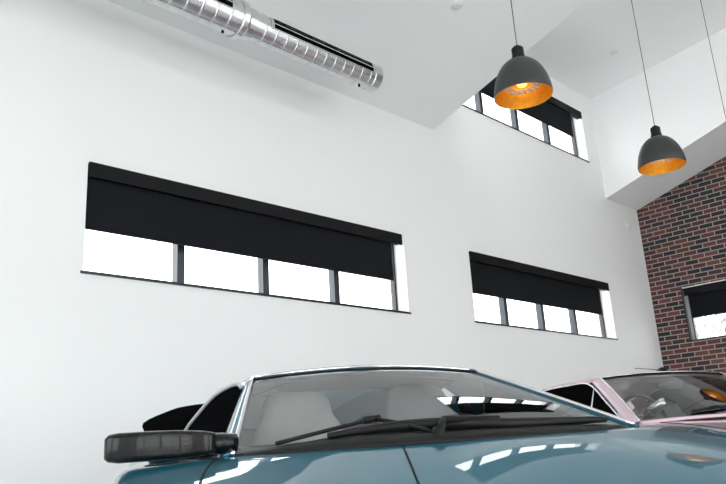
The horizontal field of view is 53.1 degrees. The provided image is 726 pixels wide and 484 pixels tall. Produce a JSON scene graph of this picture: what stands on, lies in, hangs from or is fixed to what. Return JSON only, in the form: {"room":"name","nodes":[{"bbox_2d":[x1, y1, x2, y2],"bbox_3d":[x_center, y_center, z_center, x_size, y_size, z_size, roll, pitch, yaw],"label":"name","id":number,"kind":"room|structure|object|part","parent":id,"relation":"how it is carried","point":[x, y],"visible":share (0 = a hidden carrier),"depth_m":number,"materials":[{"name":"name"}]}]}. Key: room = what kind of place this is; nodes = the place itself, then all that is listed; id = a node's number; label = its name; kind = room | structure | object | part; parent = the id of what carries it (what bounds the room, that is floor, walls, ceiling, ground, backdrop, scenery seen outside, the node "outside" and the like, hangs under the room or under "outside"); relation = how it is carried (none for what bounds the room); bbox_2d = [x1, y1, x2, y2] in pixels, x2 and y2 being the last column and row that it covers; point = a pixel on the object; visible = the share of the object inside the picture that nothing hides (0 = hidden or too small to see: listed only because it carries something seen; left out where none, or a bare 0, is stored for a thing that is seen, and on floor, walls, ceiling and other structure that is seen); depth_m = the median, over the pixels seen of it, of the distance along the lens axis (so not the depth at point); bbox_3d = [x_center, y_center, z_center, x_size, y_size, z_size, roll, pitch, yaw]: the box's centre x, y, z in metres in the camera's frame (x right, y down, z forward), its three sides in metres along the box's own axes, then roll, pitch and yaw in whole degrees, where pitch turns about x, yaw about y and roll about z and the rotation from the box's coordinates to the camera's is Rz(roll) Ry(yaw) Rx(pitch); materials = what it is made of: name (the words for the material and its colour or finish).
{"room":"car showroom","nodes":[
{"label":"car showroom","id":0,"kind":"room"},
{"bbox_2d":[0,0,662,483],"bbox_3d":[-1.189,-0.568,6.584,16.929,6.442,0.300,12,-22,-43],"label":"wall","id":1,"kind":"structure","parent":0,"point":[85,359],"depth_m":6.32,"materials":[{"name":"white paint"}]},
{"bbox_2d":[80,244,410,313],"bbox_3d":[-0.866,0.103,6.619,3.548,0.864,0.237,12,-22,-43],"label":"window","id":2,"kind":"structure","parent":1,"relation":"in","point":[178,251],"depth_m":6.56,"materials":[{"name":"black metal"}]},
{"bbox_2d":[85,161,401,280],"bbox_3d":[-0.831,-0.086,6.593,3.457,0.520,0.082,12,-22,-43],"label":"roller blind","id":3,"kind":"object","parent":2,"relation":"attached to","point":[119,201],"visible":1,"depth_m":6.26,"materials":[{"name":"black fabric"}]},
{"bbox_3d":[-0.864,0.148,6.483,3.326,0.014,0.015,12,-22,-43],"label":"rail","id":4,"kind":"part","parent":3,"relation":"part of","materials":[{"name":"black metal"}]},
{"bbox_3d":[-0.817,0.497,6.480,3.548,0.024,0.167,12,-22,-43],"label":"sill","id":5,"kind":"part","parent":2,"relation":"part of","materials":[{"name":"black metal"}]},
{"bbox_2d":[462,92,589,162],"bbox_3d":[2.250,-1.912,10.535,3.490,0.866,0.237,12,-22,-43],"label":"window","id":6,"kind":"structure","parent":1,"relation":"in","point":[478,96],"depth_m":10.54,"materials":[{"name":"black metal"}]},
{"bbox_2d":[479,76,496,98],"bbox_3d":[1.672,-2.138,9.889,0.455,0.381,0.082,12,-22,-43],"label":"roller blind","id":7,"kind":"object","parent":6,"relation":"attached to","point":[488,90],"depth_m":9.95,"materials":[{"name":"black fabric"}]},
{"bbox_2d":[516,96,581,136],"bbox_3d":[2.815,-1.971,11.009,1.939,0.551,0.082,12,-22,-43],"label":"roller blind","id":8,"kind":"object","parent":6,"relation":"attached to","point":[553,112],"depth_m":11.14,"materials":[{"name":"black fabric"}]},
{"bbox_3d":[2.198,-1.890,10.351,3.119,0.014,0.015,12,-22,-43],"label":"rail","id":9,"kind":"part","parent":8,"relation":"part of","materials":[{"name":"black metal"}]},
{"bbox_2d":[475,292,617,339],"bbox_3d":[2.436,0.808,9.777,3.478,0.860,0.237,12,-22,-43],"label":"window","id":10,"kind":"structure","parent":1,"relation":"in","point":[503,309],"depth_m":9.75,"materials":[{"name":"black metal"}]},
{"bbox_2d":[469,251,608,314],"bbox_3d":[2.477,0.613,9.758,3.404,0.502,0.082,12,-22,-43],"label":"roller blind","id":11,"kind":"object","parent":10,"relation":"attached to","point":[492,276],"visible":1,"depth_m":9.51,"materials":[{"name":"black fabric"}]},
{"bbox_3d":[2.397,0.829,9.607,3.144,0.014,0.015,12,-22,-43],"label":"rail","id":12,"kind":"part","parent":11,"relation":"part of","materials":[{"name":"black metal"}]},
{"bbox_3d":[2.485,1.200,9.639,3.478,0.024,0.167,12,-22,-43],"label":"sill","id":13,"kind":"part","parent":10,"relation":"part of","materials":[{"name":"black metal"}]},
{"bbox_2d":[627,223,631,230],"bbox_3d":[4.411,-0.251,12.010,0.150,0.150,0.022,12,-22,-43],"label":"wall plate","id":14,"kind":"object","parent":1,"relation":"attached to","point":[629,227],"visible":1,"depth_m":11.99,"materials":[{"name":"white plastic"}]},
{"bbox_2d":[106,0,586,129],"bbox_3d":[0.005,-4.793,2.128,11.262,3.093,9.390,12,-22,-43],"label":"ceiling","id":15,"kind":"structure","parent":0,"point":[433,57],"depth_m":7.33,"materials":[{"name":"white paint"}]},
{"bbox_2d":[143,0,382,91],"bbox_3d":[-1.519,-2.045,5.577,4.535,0.549,0.326,12,-22,-43],"label":"air duct","id":16,"kind":"object","parent":15,"relation":"hanging from","point":[235,19],"visible":1,"depth_m":6.15,"materials":[{"name":"metal"}]},
{"bbox_3d":[-1.686,-2.055,5.217,1.800,0.140,0.047,12,-22,-43],"label":"slot frame","id":17,"kind":"part","parent":16,"relation":"part of","materials":[{"name":"metal"}]},
{"bbox_3d":[-0.339,-1.757,6.531,1.230,0.119,0.041,12,-22,-43],"label":"slot frame","id":18,"kind":"part","parent":16,"relation":"part of","materials":[{"name":"metal"}]},
{"bbox_2d":[451,0,462,9],"bbox_3d":[0.910,-2.288,7.019,0.124,0.048,0.120,12,-22,-43],"label":"smoke detector","id":19,"kind":"object","parent":15,"relation":"attached to","point":[456,5],"visible":1,"depth_m":7.00,"materials":[{"name":"white plastic"}]},
{"bbox_2d":[494,0,552,108],"bbox_3d":[0.966,-2.087,5.013,0.375,2.391,0.375,12,-22,-43],"label":"pendant lamp","id":20,"kind":"object","parent":15,"relation":"hanging from","point":[522,82],"visible":1,"depth_m":4.69,"materials":[{"name":"grey metal"}]},
{"bbox_3d":[0.956,-2.249,5.060,0.006,1.993,0.006,12,-22,-43],"label":"cord","id":21,"kind":"part","parent":20,"relation":"part of","materials":[{"name":"grey plastic"}]},
{"bbox_2d":[511,45,524,57],"bbox_3d":[1.018,-1.242,4.772,0.088,0.112,0.088,12,-22,-43],"label":"socket","id":22,"kind":"object","parent":20,"relation":"attached to","point":[517,50],"depth_m":4.74,"materials":[{"name":"black"}]},
{"bbox_3d":[1.027,-1.093,4.729,0.090,0.184,0.090,12,-22,-43],"label":"bulb","id":23,"kind":"part","parent":20,"relation":"part of","materials":[{"name":"glass"}]},
{"bbox_3d":[1.029,-1.068,4.722,0.375,0.264,0.375,12,-22,-43],"label":"lamp shade","id":24,"kind":"part","parent":20,"relation":"part of","materials":[{"name":"grey metal"}]},
{"bbox_2d":[524,0,725,98],"bbox_3d":[5.506,-4.430,7.674,4.685,1.281,9.390,12,-22,-43],"label":"ceiling","id":25,"kind":"structure","parent":0,"point":[575,53],"depth_m":10.58,"materials":[{"name":"white paint"}]},
{"bbox_2d":[609,49,617,54],"bbox_3d":[3.751,-2.840,10.874,0.130,0.033,0.130,12,-22,-43],"label":"recessed light","id":26,"kind":"object","parent":25,"relation":"in","point":[612,52],"visible":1,"depth_m":10.85,"materials":[{"name":"white plastic"}]},
{"bbox_2d":[631,0,686,174],"bbox_3d":[2.387,-1.792,6.302,0.375,2.448,0.375,12,-22,-43],"label":"pendant lamp","id":27,"kind":"object","parent":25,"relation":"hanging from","point":[659,154],"visible":1,"depth_m":5.94,"materials":[{"name":"grey metal"}]},
{"bbox_3d":[2.377,-1.954,6.348,0.006,2.050,0.006,12,-22,-43],"label":"cord","id":28,"kind":"part","parent":27,"relation":"part of","materials":[{"name":"grey plastic"}]},
{"bbox_2d":[650,125,661,136],"bbox_3d":[2.441,-0.920,6.052,0.088,0.112,0.088,12,-22,-43],"label":"socket","id":29,"kind":"object","parent":27,"relation":"attached to","point":[655,130],"depth_m":6.02,"materials":[{"name":"black"}]},
{"bbox_3d":[2.451,-0.746,6.003,0.375,0.264,0.375,12,-22,-43],"label":"lamp shade","id":30,"kind":"part","parent":27,"relation":"part of","materials":[{"name":"grey metal"}]},
{"bbox_2d":[700,0,725,117],"bbox_3d":[3.606,-1.984,7.514,0.375,3.994,0.375,12,-22,-43],"label":"pendant lamp","id":31,"kind":"object","parent":25,"relation":"hanging from","point":[700,0],"visible":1,"depth_m":7.48,"materials":[{"name":"grey metal"}]},
{"bbox_2d":[590,28,725,184],"bbox_3d":[7.083,-3.323,9.061,0.200,2.812,9.190,12,-22,-43],"label":"wall","id":32,"kind":"structure","parent":0,"point":[683,88],"depth_m":11.27,"materials":[{"name":"white paint"}]},
{"bbox_2d":[604,106,725,197],"bbox_3d":[6.983,-3.212,8.993,0.004,3.000,9.090,12,-22,-43],"label":"trim","id":33,"kind":"structure","parent":32,"relation":"attached to","point":[716,119],"depth_m":10.86,"materials":[{"name":"white paint"}]},
{"bbox_2d":[606,122,725,210],"bbox_3d":[7.579,-3.186,9.377,1.382,3.093,9.390,12,-22,-43],"label":"ceiling","id":34,"kind":"structure","parent":0,"point":[710,148],"depth_m":11.53,"materials":[{"name":"white paint"}]},
{"bbox_2d":[637,156,725,373],"bbox_3d":[7.992,-0.933,9.238,0.300,7.519,9.090,12,-22,-43],"label":"wall","id":35,"kind":"structure","parent":0,"point":[683,230],"depth_m":11.65,"materials":[{"name":"red brick"}]},
{"bbox_2d":[680,288,691,341],"bbox_3d":[5.138,1.156,11.536,0.022,0.868,0.024,12,-22,-43],"label":"trim","id":36,"kind":"structure","parent":35,"relation":"attached to","point":[682,294],"depth_m":11.52,"materials":[{"name":"black metal"}]},
{"bbox_2d":[683,292,695,339],"bbox_3d":[5.207,1.173,11.576,0.133,0.788,0.011,12,-22,-43],"label":"trim","id":37,"kind":"structure","parent":35,"relation":"attached to","point":[685,297],"depth_m":11.56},
{"bbox_2d":[682,279,725,288],"bbox_3d":[6.166,0.388,10.632,0.022,0.014,3.000,12,-22,-43],"label":"trim","id":38,"kind":"structure","parent":35,"relation":"attached to","point":[724,279],"depth_m":11.41,"materials":[{"name":"white plastic"}]},
{"bbox_2d":[688,295,725,341],"bbox_3d":[6.268,0.819,10.587,0.237,0.856,3.040,12,-22,-43],"label":"window","id":39,"kind":"structure","parent":35,"relation":"in","point":[693,319],"depth_m":11.55,"materials":[{"name":"black metal"}]},
{"bbox_2d":[683,281,725,317],"bbox_3d":[6.199,0.635,10.572,0.082,0.482,2.970,12,-22,-43],"label":"roller blind","id":40,"kind":"object","parent":39,"relation":"attached to","point":[707,299],"visible":1,"depth_m":11.35,"materials":[{"name":"black fabric"}]},
{"bbox_3d":[6.228,0.856,10.499,0.015,0.014,2.895,12,-22,-43],"label":"rail","id":41,"kind":"part","parent":40,"relation":"part of","materials":[{"name":"black metal"}]},
{"bbox_3d":[6.268,1.213,10.449,0.167,0.024,3.040,12,-22,-43],"label":"sill","id":42,"kind":"part","parent":39,"relation":"part of","materials":[{"name":"black metal"}]},
{"bbox_3d":[2.280,1.487,2.504,16.929,0.150,9.690,12,-22,-43],"label":"floor","id":43,"kind":"structure","parent":0,"visible":0},
{"bbox_2d":[104,365,725,483],"bbox_3d":[0.101,1.037,2.831,2.117,1.158,4.220,1,-16,-15],"label":"sports car","id":44,"kind":"object","parent":43,"relation":"on","point":[354,424],"visible":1,"depth_m":2.24,"materials":[{"name":"teal paint"}]},
{"bbox_2d":[104,430,214,463],"bbox_3d":[-0.601,0.606,2.158,0.313,0.087,0.120,1,-16,-15],"label":"mirror","id":45,"kind":"object","parent":44,"relation":"attached to","point":[143,446],"depth_m":2.11,"materials":[{"name":"black paint"}]},
{"bbox_3d":[-0.447,0.616,2.203,0.131,0.071,0.087,1,-16,-15],"label":"mirror arm","id":46,"kind":"part","parent":44,"relation":"part of","materials":[{"name":"black paint"}]},
{"bbox_3d":[-0.426,0.602,2.604,0.015,0.320,0.819,-2,-16,-5],"label":"screen trim","id":47,"kind":"part","parent":44,"relation":"part of","materials":[{"name":"silver metal"}]},
{"bbox_3d":[-0.245,0.978,3.008,0.460,0.722,0.348,1,-16,-15],"label":"seat","id":48,"kind":"part","parent":44,"relation":"part of","materials":[{"name":"grey leather"}]},
{"bbox_3d":[0.026,0.554,3.143,0.987,0.036,0.064,1,-16,-15],"label":"screen trim","id":49,"kind":"part","parent":44,"relation":"part of","materials":[{"name":"silver metal"}]},
{"bbox_3d":[0.127,0.595,2.361,0.264,0.081,0.059,-10,-17,22],"label":"wiper arm","id":50,"kind":"part","parent":44,"relation":"part of","materials":[{"name":"black plastic"}]},
{"bbox_3d":[0.291,0.986,3.171,0.460,0.732,0.348,1,-16,-15],"label":"seat","id":51,"kind":"part","parent":44,"relation":"part of","materials":[{"name":"grey leather"}]},
{"bbox_3d":[0.289,0.627,2.302,1.356,0.061,0.126,1,-16,-15],"label":"cowl panel","id":52,"kind":"part","parent":44,"relation":"part of","materials":[{"name":"black plastic"}]},
{"bbox_3d":[0.577,0.730,3.494,0.251,0.183,0.599,1,-16,-15],"label":"roof rail","id":53,"kind":"part","parent":44,"relation":"part of","materials":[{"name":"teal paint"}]},
{"bbox_3d":[0.324,0.607,2.369,0.282,0.086,0.083,8,-19,-35],"label":"wiper arm","id":54,"kind":"part","parent":44,"relation":"part of","materials":[{"name":"black plastic"}]},
{"bbox_3d":[0.724,0.608,2.911,0.015,0.300,0.839,6,-19,-30],"label":"screen trim","id":55,"kind":"part","parent":44,"relation":"part of","materials":[{"name":"silver metal"}]},
{"bbox_2d":[542,367,725,430],"bbox_3d":[2.387,1.496,5.218,1.857,1.316,4.480,1,-16,-15],"label":"coupe","id":56,"kind":"object","parent":43,"relation":"on","point":[664,397],"visible":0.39,"depth_m":5.65,"materials":[{"name":"pink paint"}]},
{"bbox_3d":[1.571,1.301,5.728,0.129,0.331,1.769,1,-16,-15],"label":"window trim","id":57,"kind":"part","parent":56,"relation":"part of","materials":[{"name":"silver metal"}]},
{"bbox_3d":[1.796,1.093,5.100,0.014,0.349,0.623,-3,-16,-2],"label":"screen trim","id":58,"kind":"part","parent":56,"relation":"part of","materials":[{"name":"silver metal"}]},
{"bbox_3d":[2.752,1.380,6.311,0.140,0.318,1.220,1,-16,-15],"label":"roof rail","id":59,"kind":"part","parent":56,"relation":"part of","materials":[{"name":"paint"}]},
{"bbox_3d":[2.306,1.008,5.551,1.082,0.036,0.082,1,-16,-15],"label":"screen trim","id":60,"kind":"part","parent":56,"relation":"part of","materials":[{"name":"silver metal"}]},
{"bbox_3d":[2.549,1.642,5.890,0.460,0.700,0.348,1,-16,-15],"label":"seat","id":61,"kind":"part","parent":56,"relation":"part of","materials":[{"name":"grey leather"}]},
{"bbox_2d":[657,382,682,389],"bbox_3d":[2.322,1.087,5.486,0.220,0.050,0.020,1,-16,-15],"label":"mirror","id":62,"kind":"object","parent":56,"relation":"attached to","point":[670,385],"depth_m":5.48,"materials":[{"name":"black plastic"}]},
{"bbox_3d":[2.482,1.167,4.875,1.366,0.045,0.143,1,-16,-15],"label":"cowl panel","id":63,"kind":"part","parent":56,"relation":"part of","materials":[{"name":"pink paint"}]},
{"bbox_3d":[2.850,1.319,6.065,0.129,0.331,1.769,1,-16,-15],"label":"window trim","id":64,"kind":"part","parent":56,"relation":"part of","materials":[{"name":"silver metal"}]},
{"bbox_3d":[2.430,1.125,4.874,0.192,0.067,0.023,-5,-16,4],"label":"wiper arm","id":65,"kind":"part","parent":56,"relation":"part of","materials":[{"name":"black plastic"}]},
{"label":"outside","id":66,"kind":"structure","parent":0,"visible":0},
{"bbox_3d":[1.890,2.385,4.812,90.000,0.240,85.000,12,-22,-43],"label":"ground","id":67,"kind":"structure","parent":66,"visible":0},
{"bbox_2d":[695,313,725,338],"bbox_3d":[8.207,2.740,16.010,2.296,4.480,2.263,12,-22,-43],"label":"tree","id":68,"kind":"object","parent":67,"relation":"on","point":[705,319],"visible":0.13,"depth_m":16.09,"materials":[{"name":"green plant"}]}
]}

